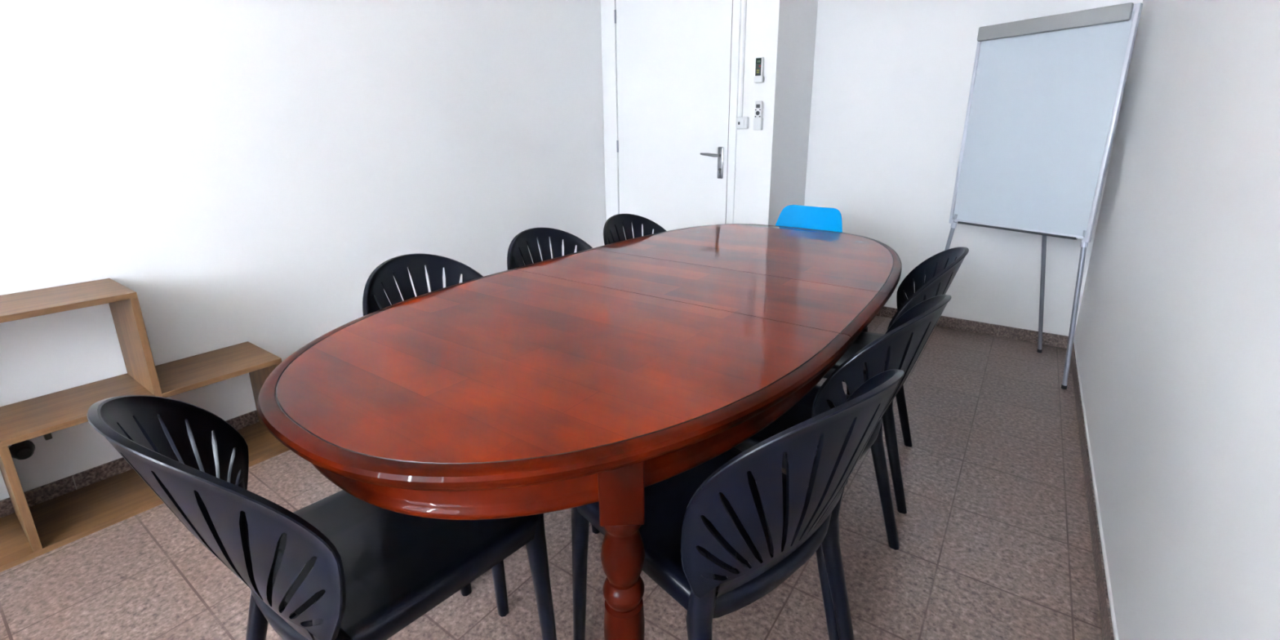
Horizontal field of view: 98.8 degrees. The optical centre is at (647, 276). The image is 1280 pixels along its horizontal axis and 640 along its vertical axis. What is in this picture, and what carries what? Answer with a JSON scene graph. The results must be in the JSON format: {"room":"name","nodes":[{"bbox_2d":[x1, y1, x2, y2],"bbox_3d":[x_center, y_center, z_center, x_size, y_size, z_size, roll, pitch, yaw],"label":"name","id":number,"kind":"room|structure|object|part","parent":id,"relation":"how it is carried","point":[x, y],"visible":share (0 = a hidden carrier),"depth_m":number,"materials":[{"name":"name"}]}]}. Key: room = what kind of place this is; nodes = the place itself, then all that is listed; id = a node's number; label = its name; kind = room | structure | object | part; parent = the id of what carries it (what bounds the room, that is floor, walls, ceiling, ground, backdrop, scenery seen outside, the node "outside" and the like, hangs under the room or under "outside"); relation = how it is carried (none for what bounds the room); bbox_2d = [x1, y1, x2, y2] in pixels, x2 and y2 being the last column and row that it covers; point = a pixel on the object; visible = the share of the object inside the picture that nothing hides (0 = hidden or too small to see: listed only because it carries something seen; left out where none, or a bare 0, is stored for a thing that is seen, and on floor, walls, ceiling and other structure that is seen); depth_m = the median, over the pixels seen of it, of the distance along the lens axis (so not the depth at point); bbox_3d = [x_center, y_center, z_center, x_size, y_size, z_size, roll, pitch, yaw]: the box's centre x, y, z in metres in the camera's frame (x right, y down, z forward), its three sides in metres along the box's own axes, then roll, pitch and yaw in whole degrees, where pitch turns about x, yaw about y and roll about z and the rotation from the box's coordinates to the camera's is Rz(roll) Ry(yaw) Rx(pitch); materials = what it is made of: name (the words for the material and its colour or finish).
{"room":"meeting room","nodes":[
{"label":"meeting room","id":0,"kind":"room"},
{"bbox_2d":[0,0,605,500],"bbox_3d":[-2.099,-0.501,1.438,0.120,2.620,6.325,10,18,34],"label":"wall","id":1,"kind":"structure","parent":0,"point":[245,169],"depth_m":2.17,"materials":[{"name":"paint"}]},
{"bbox_2d":[8,432,52,459],"bbox_3d":[-1.965,0.545,1.749,0.052,0.062,0.096,10,18,34],"label":"wall socket","id":2,"kind":"object","parent":1,"relation":"attached to","point":[24,450],"visible":0.78,"depth_m":1.72,"materials":[{"name":"black plastic"}]},
{"bbox_2d":[0,409,258,518],"bbox_3d":[-2.040,0.741,1.726,0.010,0.070,6.085,10,18,34],"label":"baseboard","id":3,"kind":"structure","parent":1,"relation":"attached to","point":[48,491],"depth_m":1.86,"materials":[{"name":"stone"}]},
{"bbox_2d":[0,315,1102,639],"bbox_3d":[-0.709,0.958,1.209,3.067,0.100,6.940,10,18,34],"label":"floor","id":4,"kind":"structure","parent":0,"point":[994,537],"depth_m":1.56,"materials":[{"name":"tile"}]},
{"bbox_2d":[0,278,289,572],"bbox_3d":[-1.887,0.443,1.592,0.302,0.714,1.374,10,18,34],"label":"bookshelf","id":5,"kind":"object","parent":4,"relation":"on","point":[26,534],"visible":0.67,"depth_m":1.74,"materials":[{"name":"brown wood"}]},
{"bbox_3d":[-1.699,0.373,1.852,0.302,0.678,0.018,10,18,34],"label":"panel","id":6,"kind":"part","parent":5,"relation":"part of","materials":[{"name":"brown wood"}]},
{"bbox_3d":[-1.885,0.779,1.680,0.302,0.018,1.374,10,18,34],"label":"board","id":7,"kind":"part","parent":5,"relation":"part of","materials":[{"name":"brown wood"}]},
{"bbox_3d":[-1.498,0.465,2.172,0.302,0.336,0.018,10,18,34],"label":"panel","id":8,"kind":"part","parent":5,"relation":"part of","materials":[{"name":"brown wood"}]},
{"bbox_2d":[86,395,557,639],"bbox_3d":[-0.532,0.524,1.032,0.476,0.827,0.591,12,19,39],"label":"dining chair","id":9,"kind":"object","parent":4,"relation":"on","point":[340,566],"visible":0.94,"depth_m":0.90,"materials":[{"name":"black plastic"}]},
{"bbox_3d":[-0.662,0.348,0.830,0.476,0.381,0.195,12,19,39],"label":"backrest","id":10,"kind":"part","parent":9,"relation":"part of","materials":[{"name":"black plastic"}]},
{"bbox_3d":[-0.789,0.657,1.085,0.127,0.545,0.044,-9,17,-30],"label":"leg","id":11,"kind":"part","parent":9,"relation":"part of","materials":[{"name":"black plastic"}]},
{"bbox_3d":[-0.474,0.725,0.823,0.044,0.545,0.127,6,16,22],"label":"leg","id":12,"kind":"part","parent":9,"relation":"part of","materials":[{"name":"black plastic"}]},
{"bbox_3d":[-0.498,0.508,1.068,0.400,0.051,0.446,12,19,39],"label":"seat","id":13,"kind":"part","parent":9,"relation":"part of","materials":[{"name":"black plastic"}]},
{"bbox_3d":[-0.493,0.632,1.388,0.038,0.438,0.060,12,19,39],"label":"leg","id":14,"kind":"part","parent":9,"relation":"part of","materials":[{"name":"black plastic"}]},
{"bbox_3d":[-0.223,0.689,1.163,0.038,0.438,0.060,12,19,39],"label":"leg","id":15,"kind":"part","parent":9,"relation":"part of","materials":[{"name":"black plastic"}]},
{"bbox_2d":[362,253,599,617],"bbox_3d":[-0.496,0.377,1.593,0.591,0.827,0.476,10,18,34],"label":"dining chair","id":16,"kind":"object","parent":4,"relation":"on","point":[375,298],"visible":0.15,"depth_m":1.63,"materials":[{"name":"black plastic"}]},
{"bbox_3d":[-0.659,0.133,1.647,0.195,0.381,0.476,10,18,34],"label":"backrest","id":17,"kind":"part","parent":16,"relation":"part of","materials":[{"name":"black plastic"}]},
{"bbox_3d":[-0.381,0.640,1.353,0.060,0.438,0.038,10,18,34],"label":"leg","id":18,"kind":"part","parent":16,"relation":"part of","materials":[{"name":"black plastic"}]},
{"bbox_3d":[-0.175,0.566,1.633,0.060,0.438,0.038,10,18,34],"label":"leg","id":19,"kind":"part","parent":16,"relation":"part of","materials":[{"name":"black plastic"}]},
{"bbox_2d":[506,227,592,270],"bbox_3d":[-0.226,0.263,2.021,0.591,0.827,0.476,13,20,42],"label":"dining chair","id":20,"kind":"object","parent":4,"relation":"on","point":[518,255],"visible":0.14,"depth_m":2.12,"materials":[{"name":"black plastic"}]},
{"bbox_2d":[257,223,902,639],"bbox_3d":[0.115,0.371,1.757,1.100,0.750,2.195,10,18,34],"label":"dining table","id":21,"kind":"object","parent":4,"relation":"on","point":[604,375],"visible":0.92,"depth_m":1.01,"materials":[{"name":"brown wood"}]},
{"bbox_3d":[-0.040,0.606,0.930,0.072,0.716,0.072,0,15,0],"label":"leg","id":22,"kind":"part","parent":21,"relation":"part of","materials":[{"name":"brown wood"}]},
{"bbox_3d":[0.848,0.265,2.215,0.072,0.716,0.072,-5,16,-19],"label":"leg","id":23,"kind":"part","parent":21,"relation":"part of","materials":[{"name":"brown wood"}]},
{"bbox_2d":[603,213,666,244],"bbox_3d":[0.088,0.169,2.377,0.591,0.827,0.476,13,20,42],"label":"dining chair","id":24,"kind":"object","parent":4,"relation":"on","point":[613,230],"visible":0.18,"depth_m":2.48,"materials":[{"name":"black plastic"}]},
{"bbox_2d":[571,368,904,639],"bbox_3d":[0.157,0.501,1.109,0.476,0.827,0.591,-13,19,-39],"label":"dining chair","id":25,"kind":"object","parent":4,"relation":"on","point":[718,535],"visible":0.96,"depth_m":0.88,"materials":[{"name":"black plastic"}]},
{"bbox_3d":[-0.151,0.669,1.240,0.038,0.438,0.060,-13,19,-39],"label":"leg","id":26,"kind":"part","parent":25,"relation":"part of","materials":[{"name":"black plastic"}]},
{"bbox_3d":[0.102,0.701,0.901,0.044,0.545,0.127,-6,16,-22],"label":"leg","id":27,"kind":"part","parent":25,"relation":"part of","materials":[{"name":"black plastic"}]},
{"bbox_3d":[0.122,0.485,1.146,0.400,0.051,0.446,-13,19,-39],"label":"seat","id":28,"kind":"part","parent":25,"relation":"part of","materials":[{"name":"black plastic"}]},
{"bbox_3d":[0.285,0.322,0.908,0.476,0.381,0.195,-13,19,-39],"label":"backrest","id":29,"kind":"part","parent":25,"relation":"part of","materials":[{"name":"black plastic"}]},
{"bbox_3d":[0.415,0.631,1.164,0.127,0.545,0.044,8,17,30],"label":"leg","id":30,"kind":"part","parent":25,"relation":"part of","materials":[{"name":"black plastic"}]},
{"bbox_2d":[775,204,842,232],"bbox_3d":[0.651,0.113,2.574,0.457,0.835,0.499,11,19,37],"label":"shell chair","id":31,"kind":"object","parent":4,"relation":"on","point":[828,219],"visible":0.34,"depth_m":2.66,"materials":[{"name":"blue plastic"}]},
{"bbox_2d":[734,294,951,639],"bbox_3d":[0.428,0.403,1.476,0.591,0.827,0.476,12,19,39],"label":"dining chair","id":32,"kind":"object","parent":4,"relation":"on","point":[900,347],"visible":0.46,"depth_m":1.25,"materials":[{"name":"black plastic"}]},
{"bbox_3d":[0.388,0.389,1.507,0.446,0.051,0.400,12,19,39],"label":"seat","id":33,"kind":"part","parent":32,"relation":"part of","materials":[{"name":"black plastic"}]},
{"bbox_3d":[0.412,0.605,1.262,0.044,0.545,0.127,-9,17,-31],"label":"leg","id":34,"kind":"part","parent":32,"relation":"part of","materials":[{"name":"black plastic"}]},
{"bbox_3d":[0.578,0.219,1.295,0.195,0.381,0.476,12,19,39],"label":"backrest","id":35,"kind":"part","parent":32,"relation":"part of","materials":[{"name":"black plastic"}]},
{"bbox_3d":[0.680,0.524,1.568,0.127,0.545,0.044,6,16,22],"label":"leg","id":36,"kind":"part","parent":32,"relation":"part of","materials":[{"name":"black plastic"}]},
{"bbox_2d":[822,247,968,514],"bbox_3d":[0.732,0.282,1.932,0.591,0.827,0.476,7,16,26],"label":"dining chair","id":37,"kind":"object","parent":4,"relation":"on","point":[940,269],"visible":0.32,"depth_m":1.76,"materials":[{"name":"black plastic"}]},
{"bbox_3d":[0.685,0.270,1.953,0.446,0.051,0.400,7,16,26],"label":"seat","id":38,"kind":"part","parent":37,"relation":"part of","materials":[{"name":"black plastic"}]},
{"bbox_3d":[0.776,0.483,1.721,0.127,0.545,0.044,14,20,43],"label":"leg","id":39,"kind":"part","parent":37,"relation":"part of","materials":[{"name":"black plastic"}]},
{"bbox_3d":[0.964,0.388,2.078,0.127,0.545,0.044,2,15,9],"label":"leg","id":40,"kind":"part","parent":37,"relation":"part of","materials":[{"name":"black plastic"}]},
{"bbox_3d":[0.907,0.088,1.788,0.195,0.381,0.476,7,16,26],"label":"backrest","id":41,"kind":"part","parent":37,"relation":"part of","materials":[{"name":"black plastic"}]},
{"bbox_2d":[944,2,1142,389],"bbox_3d":[1.947,-0.390,2.781,0.410,1.686,0.754,-9,17,-29],"label":"easel","id":42,"kind":"object","parent":4,"relation":"on","point":[1046,95],"visible":0.94,"depth_m":2.56,"materials":[{"name":"grey"}]},
{"bbox_3d":[1.635,0.011,3.083,0.112,0.737,0.021,11,19,37],"label":"leg","id":43,"kind":"part","parent":42,"relation":"part of","materials":[{"name":"grey metal"}]},
{"bbox_3d":[1.812,-0.233,2.724,0.024,0.012,0.548,-9,17,-29],"label":"rail","id":44,"kind":"part","parent":42,"relation":"part of","materials":[{"name":"grey plastic"}]},
{"bbox_3d":[2.009,-0.325,2.773,0.328,1.542,0.021,-6,16,-20],"label":"leg","id":45,"kind":"part","parent":42,"relation":"part of","materials":[{"name":"grey metal"}]},
{"bbox_3d":[1.829,-0.707,2.611,0.064,0.975,0.648,-9,17,-29],"label":"board frame","id":46,"kind":"part","parent":42,"relation":"part of","materials":[{"name":"silver metal"}]},
{"bbox_3d":[1.822,-1.152,2.502,0.026,0.068,0.622,-9,17,-29],"label":"clamp rail","id":47,"kind":"part","parent":42,"relation":"part of","materials":[{"name":"grey metal"}]},
{"bbox_3d":[1.968,0.155,2.528,0.021,0.736,0.081,1,15,6],"label":"leg","id":48,"kind":"part","parent":42,"relation":"part of","materials":[{"name":"grey metal"}]},
{"bbox_2d":[733,0,789,225],"bbox_3d":[0.245,-1.060,3.523,1.251,2.620,0.140,10,18,34],"label":"wall","id":49,"kind":"structure","parent":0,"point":[758,153],"depth_m":3.19,"materials":[{"name":"paint"}]},
{"bbox_2d":[600,0,741,239],"bbox_3d":[0.124,-0.818,3.608,1.019,2.110,0.166,10,18,34],"label":"door","id":50,"kind":"structure","parent":49,"relation":"attached to","point":[670,68],"depth_m":3.50,"materials":[{"name":"white paint"}]},
{"bbox_3d":[0.383,-0.747,3.370,0.129,0.024,0.054,10,18,34],"label":"handle","id":51,"kind":"part","parent":50,"relation":"part of","materials":[{"name":"silver metal"}]},
{"bbox_3d":[0.446,-0.700,3.376,0.038,0.192,0.010,10,18,34],"label":"handle plate","id":52,"kind":"part","parent":50,"relation":"part of","materials":[{"name":"silver metal"}]},
{"bbox_2d":[736,116,749,128],"bbox_3d":[0.557,-0.905,3.229,0.068,0.066,0.036,10,18,34],"label":"light switch","id":53,"kind":"object","parent":49,"relation":"attached to","point":[742,122],"visible":1,"depth_m":3.21,"materials":[{"name":"white plastic"}]},
{"bbox_2d":[740,0,746,116],"bbox_3d":[0.547,-1.594,3.068,0.012,1.358,0.011,10,18,34],"label":"cable trunking","id":54,"kind":"object","parent":49,"relation":"attached to","point":[745,1],"visible":1,"depth_m":3.15,"materials":[{"name":"white plastic"}]},
{"bbox_2d":[753,101,763,130],"bbox_3d":[0.639,-0.929,3.166,0.048,0.162,0.032,10,18,34],"label":"remote control","id":55,"kind":"object","parent":49,"relation":"attached to","point":[757,120],"visible":1,"depth_m":3.15,"materials":[{"name":"white plastic"}]},
{"bbox_2d":[754,57,764,83],"bbox_3d":[0.632,-1.171,3.106,0.050,0.136,0.032,10,18,34],"label":"remote control","id":56,"kind":"object","parent":49,"relation":"attached to","point":[758,77],"visible":1,"depth_m":3.10,"materials":[{"name":"white plastic"}]},
{"bbox_3d":[0.623,-1.183,3.094,0.034,0.094,0.001,10,18,34],"label":"button panel","id":57,"kind":"part","parent":56,"relation":"part of","materials":[{"name":"grey"}]},
{"bbox_2d":[777,0,817,219],"bbox_3d":[0.885,-1.045,3.453,0.120,2.620,0.475,10,18,34],"label":"wall","id":58,"kind":"structure","parent":0,"point":[802,14],"depth_m":3.40,"materials":[{"name":"paint"}]},
{"bbox_2d":[804,0,1142,336],"bbox_3d":[1.701,-0.996,3.252,1.696,2.620,0.120,10,18,34],"label":"wall","id":59,"kind":"structure","parent":0,"point":[891,82],"depth_m":3.28,"materials":[{"name":"paint"}]},
{"bbox_2d":[875,306,1068,348],"bbox_3d":[1.718,0.260,3.489,1.576,0.070,0.014,10,18,34],"label":"baseboard","id":60,"kind":"structure","parent":59,"relation":"attached to","point":[1019,334],"depth_m":3.25,"materials":[{"name":"stone"}]},
{"bbox_2d":[1074,0,1279,639],"bbox_3d":[0.492,-0.149,0.046,0.120,2.620,6.940,10,18,34],"label":"wall","id":61,"kind":"structure","parent":0,"point":[1177,333],"depth_m":1.11,"materials":[{"name":"paint"}]},
{"bbox_2d":[1071,342,1114,639],"bbox_3d":[0.441,1.077,0.400,0.010,0.070,6.686,10,18,34],"label":"baseboard","id":62,"kind":"structure","parent":61,"relation":"attached to","point":[1102,590],"depth_m":1.64,"materials":[{"name":"stone"}]},
{"bbox_2d":[1073,337,1118,639],"bbox_3d":[0.443,1.037,0.389,0.006,0.012,6.686,10,18,34],"label":"trim","id":63,"kind":"structure","parent":61,"relation":"attached to","point":[1102,540],"depth_m":1.60,"materials":[{"name":"paint"}]}
]}

